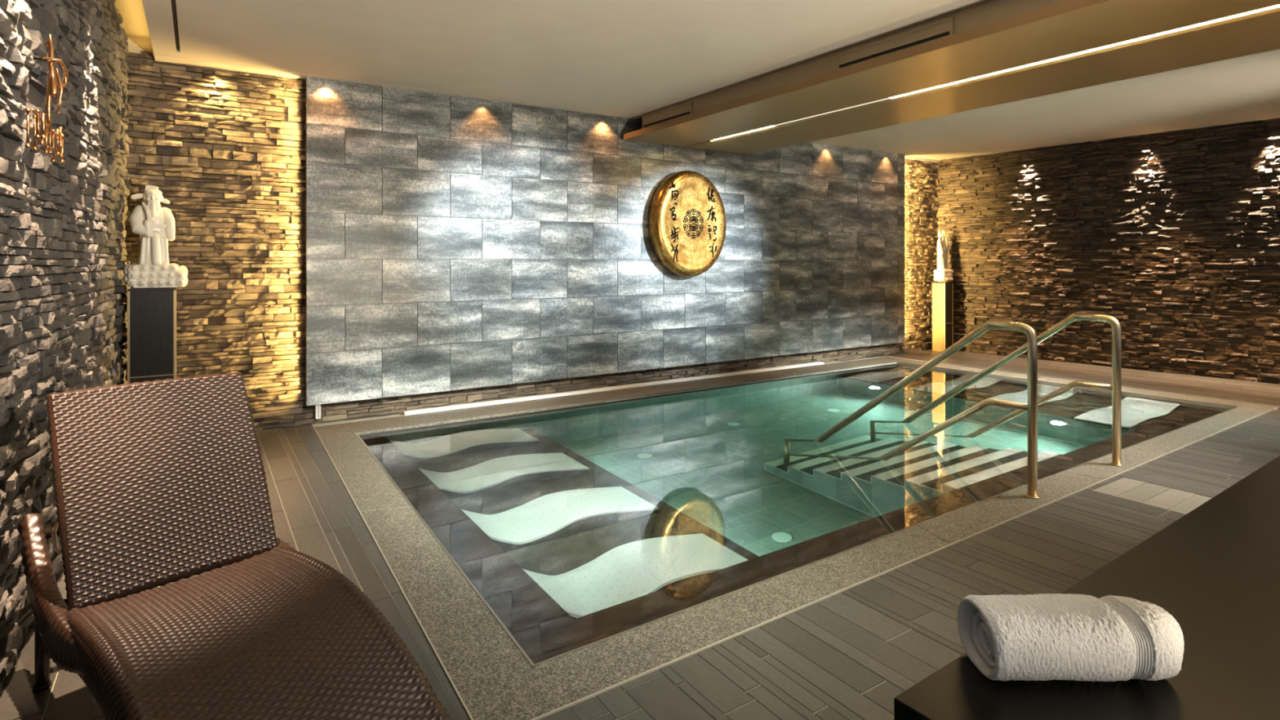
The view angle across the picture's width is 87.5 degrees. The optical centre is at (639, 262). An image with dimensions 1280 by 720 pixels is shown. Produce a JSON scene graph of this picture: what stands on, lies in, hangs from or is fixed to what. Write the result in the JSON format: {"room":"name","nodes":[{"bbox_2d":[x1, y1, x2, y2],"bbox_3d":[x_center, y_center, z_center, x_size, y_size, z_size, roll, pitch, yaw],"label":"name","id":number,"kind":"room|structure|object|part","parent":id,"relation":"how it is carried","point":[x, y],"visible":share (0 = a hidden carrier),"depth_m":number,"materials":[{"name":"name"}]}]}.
{"room":"spa","nodes":[
{"label":"spa","id":0,"kind":"room"},
{"bbox_2d":[0,0,131,694],"bbox_3d":[-2.278,-0.150,2.489,0.187,2.800,4.900,0,0,-32],"label":"wall","id":1,"kind":"structure","parent":0,"point":[64,307],"depth_m":2.50,"materials":[{"name":"stone"}]},
{"bbox_2d":[25,34,68,163],"bbox_3d":[-1.616,-0.458,1.828,0.064,0.348,0.412,0,0,-33],"label":"wall sculpture","id":2,"kind":"object","parent":1,"relation":"attached to","point":[45,139],"visible":1,"depth_m":1.83,"materials":[{"name":"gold metal"}]},
{"bbox_3d":[-1.515,-0.333,1.655,0.010,0.097,0.010,0,0,34],"label":"hanging rod","id":3,"kind":"part","parent":2,"relation":"part of","materials":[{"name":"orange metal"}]},
{"bbox_3d":[-1.567,-0.335,1.732,0.010,0.091,0.010,0,0,-11],"label":"hanging rod","id":4,"kind":"part","parent":2,"relation":"part of","materials":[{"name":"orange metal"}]},
{"bbox_3d":[-1.541,-0.354,1.712,0.010,0.074,0.010,0,0,34],"label":"hanging rod","id":5,"kind":"part","parent":2,"relation":"part of","materials":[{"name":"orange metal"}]},
{"bbox_3d":[-1.577,-0.344,1.763,0.011,0.066,0.013,0,0,-33],"label":"hanging rod","id":6,"kind":"part","parent":2,"relation":"part of","materials":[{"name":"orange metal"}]},
{"bbox_3d":[-1.511,-0.345,1.694,0.011,0.065,0.010,0,0,34],"label":"hanging rod","id":7,"kind":"part","parent":2,"relation":"part of","materials":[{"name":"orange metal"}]},
{"bbox_3d":[-1.611,-0.337,1.814,0.010,0.082,0.010,0,0,34],"label":"hanging rod","id":8,"kind":"part","parent":2,"relation":"part of","materials":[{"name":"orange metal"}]},
{"bbox_3d":[-1.650,-0.357,1.861,0.010,0.080,0.012,0,0,-11],"label":"hanging rod","id":9,"kind":"part","parent":2,"relation":"part of","materials":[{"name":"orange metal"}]},
{"bbox_3d":[-1.625,-0.495,1.839,0.019,0.273,0.036,0,0,-33],"label":"stem","id":10,"kind":"part","parent":2,"relation":"part of","materials":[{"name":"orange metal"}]},
{"bbox_3d":[-1.625,-0.341,1.841,0.010,0.085,0.010,0,0,34],"label":"hanging rod","id":11,"kind":"part","parent":2,"relation":"part of","materials":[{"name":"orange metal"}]},
{"bbox_3d":[-1.701,-0.338,1.939,0.010,0.093,0.010,0,0,-11],"label":"hanging rod","id":12,"kind":"part","parent":2,"relation":"part of","materials":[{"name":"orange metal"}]},
{"bbox_3d":[-1.567,-0.484,1.784,0.016,0.099,0.096,0,0,-43],"label":"blade","id":13,"kind":"part","parent":2,"relation":"part of","materials":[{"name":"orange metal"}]},
{"bbox_3d":[-1.734,-0.358,1.991,0.011,0.076,0.010,0,0,34],"label":"hanging rod","id":14,"kind":"part","parent":2,"relation":"part of","materials":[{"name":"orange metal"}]},
{"bbox_3d":[-1.667,-0.346,1.924,0.010,0.087,0.010,0,0,-11],"label":"hanging rod","id":15,"kind":"part","parent":2,"relation":"part of","materials":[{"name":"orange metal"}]},
{"bbox_3d":[-1.706,-0.336,1.974,0.012,0.085,0.010,0,0,34],"label":"hanging rod","id":16,"kind":"part","parent":2,"relation":"part of","materials":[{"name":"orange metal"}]},
{"bbox_2d":[114,0,154,56],"bbox_3d":[0.248,-1.545,2.349,4.400,0.210,8.050,0,0,-33],"label":"trim","id":17,"kind":"structure","parent":1,"relation":"attached to","point":[135,24],"depth_m":4.36,"materials":[{"name":"beige paint"}]},
{"bbox_2d":[122,50,941,430],"bbox_3d":[0.428,-0.105,7.226,9.550,2.710,0.194,0,0,-33],"label":"wall","id":18,"kind":"structure","parent":0,"point":[226,149],"depth_m":4.98,"materials":[{"name":"brown stone"}]},
{"bbox_2d":[315,404,320,418],"bbox_3d":[-2.485,1.147,5.161,0.036,0.110,0.047,0,0,-33],"label":"wall socket","id":19,"kind":"object","parent":18,"relation":"attached to","point":[317,407],"visible":0.82,"depth_m":5.14,"materials":[{"name":"beige plastic"}]},
{"bbox_2d":[403,361,824,415],"bbox_3d":[0.156,1.233,6.848,5.000,0.026,0.058,0,0,-33],"label":"trim","id":20,"kind":"structure","parent":18,"relation":"attached to","point":[660,382],"depth_m":6.42,"materials":[{"name":"white"}]},
{"bbox_2d":[306,76,904,405],"bbox_3d":[0.536,-0.203,7.112,7.368,2.583,0.021,0,0,-33],"label":"wall","id":21,"kind":"structure","parent":0,"point":[453,242],"depth_m":6.19,"materials":[{"name":"stone"}]},
{"bbox_2d":[641,101,693,128],"bbox_3d":[0.242,-1.358,6.215,0.014,0.120,0.790,0,0,-33],"label":"air vent","id":22,"kind":"object","parent":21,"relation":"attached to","point":[686,108],"visible":0.77,"depth_m":6.18,"materials":[{"name":"beige metal"}]},
{"bbox_2d":[648,170,726,277],"bbox_3d":[0.512,-0.405,6.980,0.950,1.114,0.172,0,0,-33],"label":"gong","id":23,"kind":"object","parent":21,"relation":"attached to","point":[687,224],"visible":1,"depth_m":6.88,"materials":[{"name":"gold metal"}]},
{"bbox_2d":[640,0,1066,128],"bbox_3d":[2.702,-1.363,3.758,1.390,0.215,7.700,0,0,-33],"label":"trim","id":24,"kind":"structure","parent":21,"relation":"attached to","point":[993,11],"depth_m":4.63,"materials":[{"name":"beige paint"}]},
{"bbox_2d":[627,0,1279,154],"bbox_3d":[2.651,-1.226,3.745,1.600,0.048,7.735,0,0,-33],"label":"ceiling beam","id":25,"kind":"structure","parent":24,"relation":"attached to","point":[1109,22],"depth_m":4.15,"materials":[{"name":"brown metal"}]},
{"bbox_2d":[712,125,773,140],"bbox_3d":[0.958,-1.231,6.277,0.043,0.038,0.815,0,0,-33],"label":"strip light","id":26,"kind":"object","parent":25,"relation":"attached to","point":[771,126],"visible":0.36,"depth_m":6.24,"materials":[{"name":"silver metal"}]},
{"bbox_2d":[773,97,890,126],"bbox_3d":[1.514,-1.231,5.433,0.043,0.038,1.195,0,0,-33],"label":"strip light","id":27,"kind":"object","parent":25,"relation":"attached to","point":[886,98],"visible":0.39,"depth_m":5.36,"materials":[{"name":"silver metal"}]},
{"bbox_2d":[889,4,1279,98],"bbox_3d":[3.291,-1.231,2.739,0.043,0.038,5.250,0,0,-33],"label":"strip light","id":28,"kind":"object","parent":25,"relation":"attached to","point":[1276,6],"visible":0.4,"depth_m":3.76,"materials":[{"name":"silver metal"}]},
{"bbox_2d":[623,0,1108,154],"bbox_3d":[2.644,-1.228,3.745,1.612,0.055,7.743,0,0,-33],"label":"trim","id":29,"kind":"structure","parent":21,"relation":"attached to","point":[1067,6],"depth_m":4.00,"materials":[{"name":"brown wood"}]},
{"bbox_2d":[836,16,953,69],"bbox_3d":[1.571,-1.358,4.198,0.014,0.120,0.840,0,0,-33],"label":"air vent","id":30,"kind":"object","parent":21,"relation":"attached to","point":[943,28],"visible":0.76,"depth_m":4.15,"materials":[{"name":"beige metal"}]},
{"bbox_2d":[0,349,1279,719],"bbox_3d":[2.892,1.375,4.123,10.567,0.251,8.100,0,0,-33],"label":"floor","id":31,"kind":"structure","parent":0,"point":[846,655],"depth_m":2.59,"materials":[{"name":"wood"}]},
{"bbox_2d":[127,287,177,383],"bbox_3d":[-3.193,0.709,4.385,0.250,1.082,0.250,0,0,-33],"label":"pedestal","id":32,"kind":"object","parent":31,"relation":"on","point":[151,312],"visible":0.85,"depth_m":4.28,"materials":[{"name":"brown wood"}]},
{"bbox_2d":[123,185,187,288],"bbox_3d":[-3.163,-0.171,4.372,0.344,0.667,0.192,0,0,-33],"label":"statue","id":33,"kind":"object","parent":32,"relation":"on","point":[155,224],"visible":1,"depth_m":4.31,"materials":[{"name":"white stone"}]},
{"bbox_3d":[-3.194,0.716,4.386,0.244,1.068,0.216,0,0,-33],"label":"panel","id":34,"kind":"part","parent":32,"relation":"part of","materials":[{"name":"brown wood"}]},
{"bbox_2d":[17,372,451,719],"bbox_3d":[-1.079,0.814,1.733,1.666,0.872,0.598,0,0,40],"label":"sun lounger","id":35,"kind":"object","parent":31,"relation":"on","point":[157,482],"visible":1,"depth_m":1.83,"materials":[{"name":"brown wicker"}]},
{"bbox_3d":[-1.757,1.090,1.966,0.042,0.320,0.042,0,0,-33],"label":"leg","id":36,"kind":"part","parent":35,"relation":"part of","materials":[{"name":"black"}]},
{"bbox_3d":[-1.570,0.894,1.794,0.838,0.268,0.054,0,0,40],"label":"rail","id":37,"kind":"part","parent":35,"relation":"part of","materials":[{"name":"brown wicker"}]},
{"bbox_3d":[-1.450,0.652,2.049,0.351,0.548,0.529,0,0,40],"label":"backrest","id":38,"kind":"part","parent":35,"relation":"part of","materials":[{"name":"brown wicker"}]},
{"bbox_3d":[-0.882,1.040,1.567,1.150,0.350,0.555,0,0,40],"label":"seat","id":39,"kind":"part","parent":35,"relation":"part of","materials":[{"name":"brown wicker"}]},
{"bbox_3d":[-1.218,0.894,2.209,0.838,0.268,0.054,0,0,40],"label":"rail","id":40,"kind":"part","parent":35,"relation":"part of","materials":[{"name":"brown wicker"}]},
{"bbox_2d":[314,356,1277,719],"bbox_3d":[1.511,1.273,5.358,7.178,0.054,3.918,0,0,-33],"label":"pool border","id":41,"kind":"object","parent":31,"relation":"on","point":[489,672],"depth_m":2.72,"materials":[{"name":"stone"}]},
{"bbox_2d":[313,356,1279,719],"bbox_3d":[1.511,1.252,5.358,7.190,0.016,3.930,0,0,-33],"label":"trim","id":42,"kind":"structure","parent":31,"relation":"on","point":[696,651],"depth_m":2.55,"materials":[{"name":"beige metal"}]},
{"bbox_2d":[417,363,1232,427],"bbox_3d":[1.556,1.905,5.314,6.950,1.290,3.560,0,0,-33],"label":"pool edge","id":43,"kind":"object","parent":31,"relation":"in","point":[890,363],"visible":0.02,"depth_m":6.83,"materials":[{"name":"stone"}]},
{"bbox_2d":[359,363,897,436],"bbox_3d":[1.520,1.288,5.286,6.634,0.044,3.334,0,0,-33],"label":"trim","id":44,"kind":"structure","parent":43,"relation":"attached to","point":[894,363],"depth_m":5.99,"materials":[{"name":"black"}]},
{"bbox_2d":[360,364,1230,664],"bbox_3d":[1.520,1.862,5.286,6.702,1.176,3.402,0,0,-33],"label":"pool water","id":45,"kind":"object","parent":43,"relation":"in","point":[578,527],"visible":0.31,"depth_m":3.94,"materials":[{"name":"teal liquid"}]},
{"bbox_2d":[355,361,1239,666],"bbox_3d":[1.520,1.272,5.286,6.642,0.056,3.342,0,0,-33],"label":"trim","id":46,"kind":"structure","parent":43,"relation":"attached to","point":[900,362],"depth_m":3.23,"materials":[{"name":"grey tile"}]},
{"bbox_3d":[1.921,1.869,4.866,1.235,0.963,1.600,0,0,-33],"label":"steps","id":47,"kind":"structure","parent":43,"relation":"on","visible":0},
{"bbox_2d":[814,320,1039,498],"bbox_3d":[1.601,1.267,4.294,0.068,1.892,1.835,0,0,-33],"label":"handrail","id":48,"kind":"object","parent":47,"relation":"on","point":[1031,407],"visible":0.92,"depth_m":3.75,"materials":[{"name":"metal"}]},
{"bbox_3d":[1.591,1.321,4.308,0.037,1.130,1.781,0,0,-33],"label":"rail","id":49,"kind":"part","parent":48,"relation":"part of","materials":[{"name":"metal"}]},
{"bbox_2d":[901,312,1123,466],"bbox_3d":[2.446,1.267,4.851,0.068,1.892,1.835,0,0,-33],"label":"handrail","id":50,"kind":"object","parent":47,"relation":"on","point":[1116,387],"visible":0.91,"depth_m":4.29,"materials":[{"name":"metal"}]},
{"bbox_3d":[2.436,1.321,4.865,0.037,1.130,1.781,0,0,-33],"label":"rail","id":51,"kind":"part","parent":50,"relation":"part of","materials":[{"name":"metal"}]},
{"bbox_2d":[931,281,953,351],"bbox_3d":[4.277,0.762,9.467,0.197,0.975,0.210,0,0,-33],"label":"pedestal","id":52,"kind":"object","parent":31,"relation":"on","point":[942,292],"visible":0.93,"depth_m":9.40,"materials":[{"name":"brown wood"}]},
{"bbox_3d":[4.277,0.769,9.468,0.191,0.961,0.176,0,0,-33],"label":"panel","id":53,"kind":"part","parent":52,"relation":"part of","materials":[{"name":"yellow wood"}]},
{"bbox_2d":[933,231,953,281],"bbox_3d":[4.289,-0.093,9.445,0.254,0.721,0.172,0,0,-33],"label":"statue","id":54,"kind":"object","parent":52,"relation":"on","point":[943,273],"visible":1,"depth_m":9.39,"materials":[{"name":"white stone"}]},
{"bbox_2d":[893,455,1279,719],"bbox_3d":[2.143,1.000,1.685,3.400,0.500,1.100,0,0,-35],"label":"table","id":55,"kind":"object","parent":31,"relation":"on","point":[1215,569],"visible":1,"depth_m":1.34,"materials":[{"name":"black paint"}]},
{"bbox_2d":[957,593,1184,681],"bbox_3d":[0.797,0.689,1.237,0.355,0.122,0.161,0,0,0],"label":"towel","id":56,"kind":"object","parent":55,"relation":"on","point":[1042,637],"visible":1,"depth_m":1.18,"materials":[{"name":"white fabric"}]},
{"bbox_2d":[142,0,1279,163],"bbox_3d":[2.910,-1.537,4.165,9.955,0.265,8.150,0,0,-33],"label":"ceiling","id":57,"kind":"structure","parent":0,"point":[626,59],"depth_m":4.60,"materials":[{"name":"paint"}]},
{"bbox_2d":[171,0,180,50],"bbox_3d":[-0.986,-1.434,1.284,0.021,0.032,7.630,0,0,-33],"label":"ceiling vent","id":58,"kind":"object","parent":57,"relation":"in","point":[173,2],"visible":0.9,"depth_m":3.98,"materials":[{"name":"black metal"}]},
{"bbox_2d":[933,118,1279,383],"bbox_3d":[6.509,-0.130,7.069,0.201,2.760,7.000,0,0,-38],"label":"wall","id":59,"kind":"structure","parent":0,"point":[1174,236],"depth_m":7.88,"materials":[{"name":"stone"}]}
]}

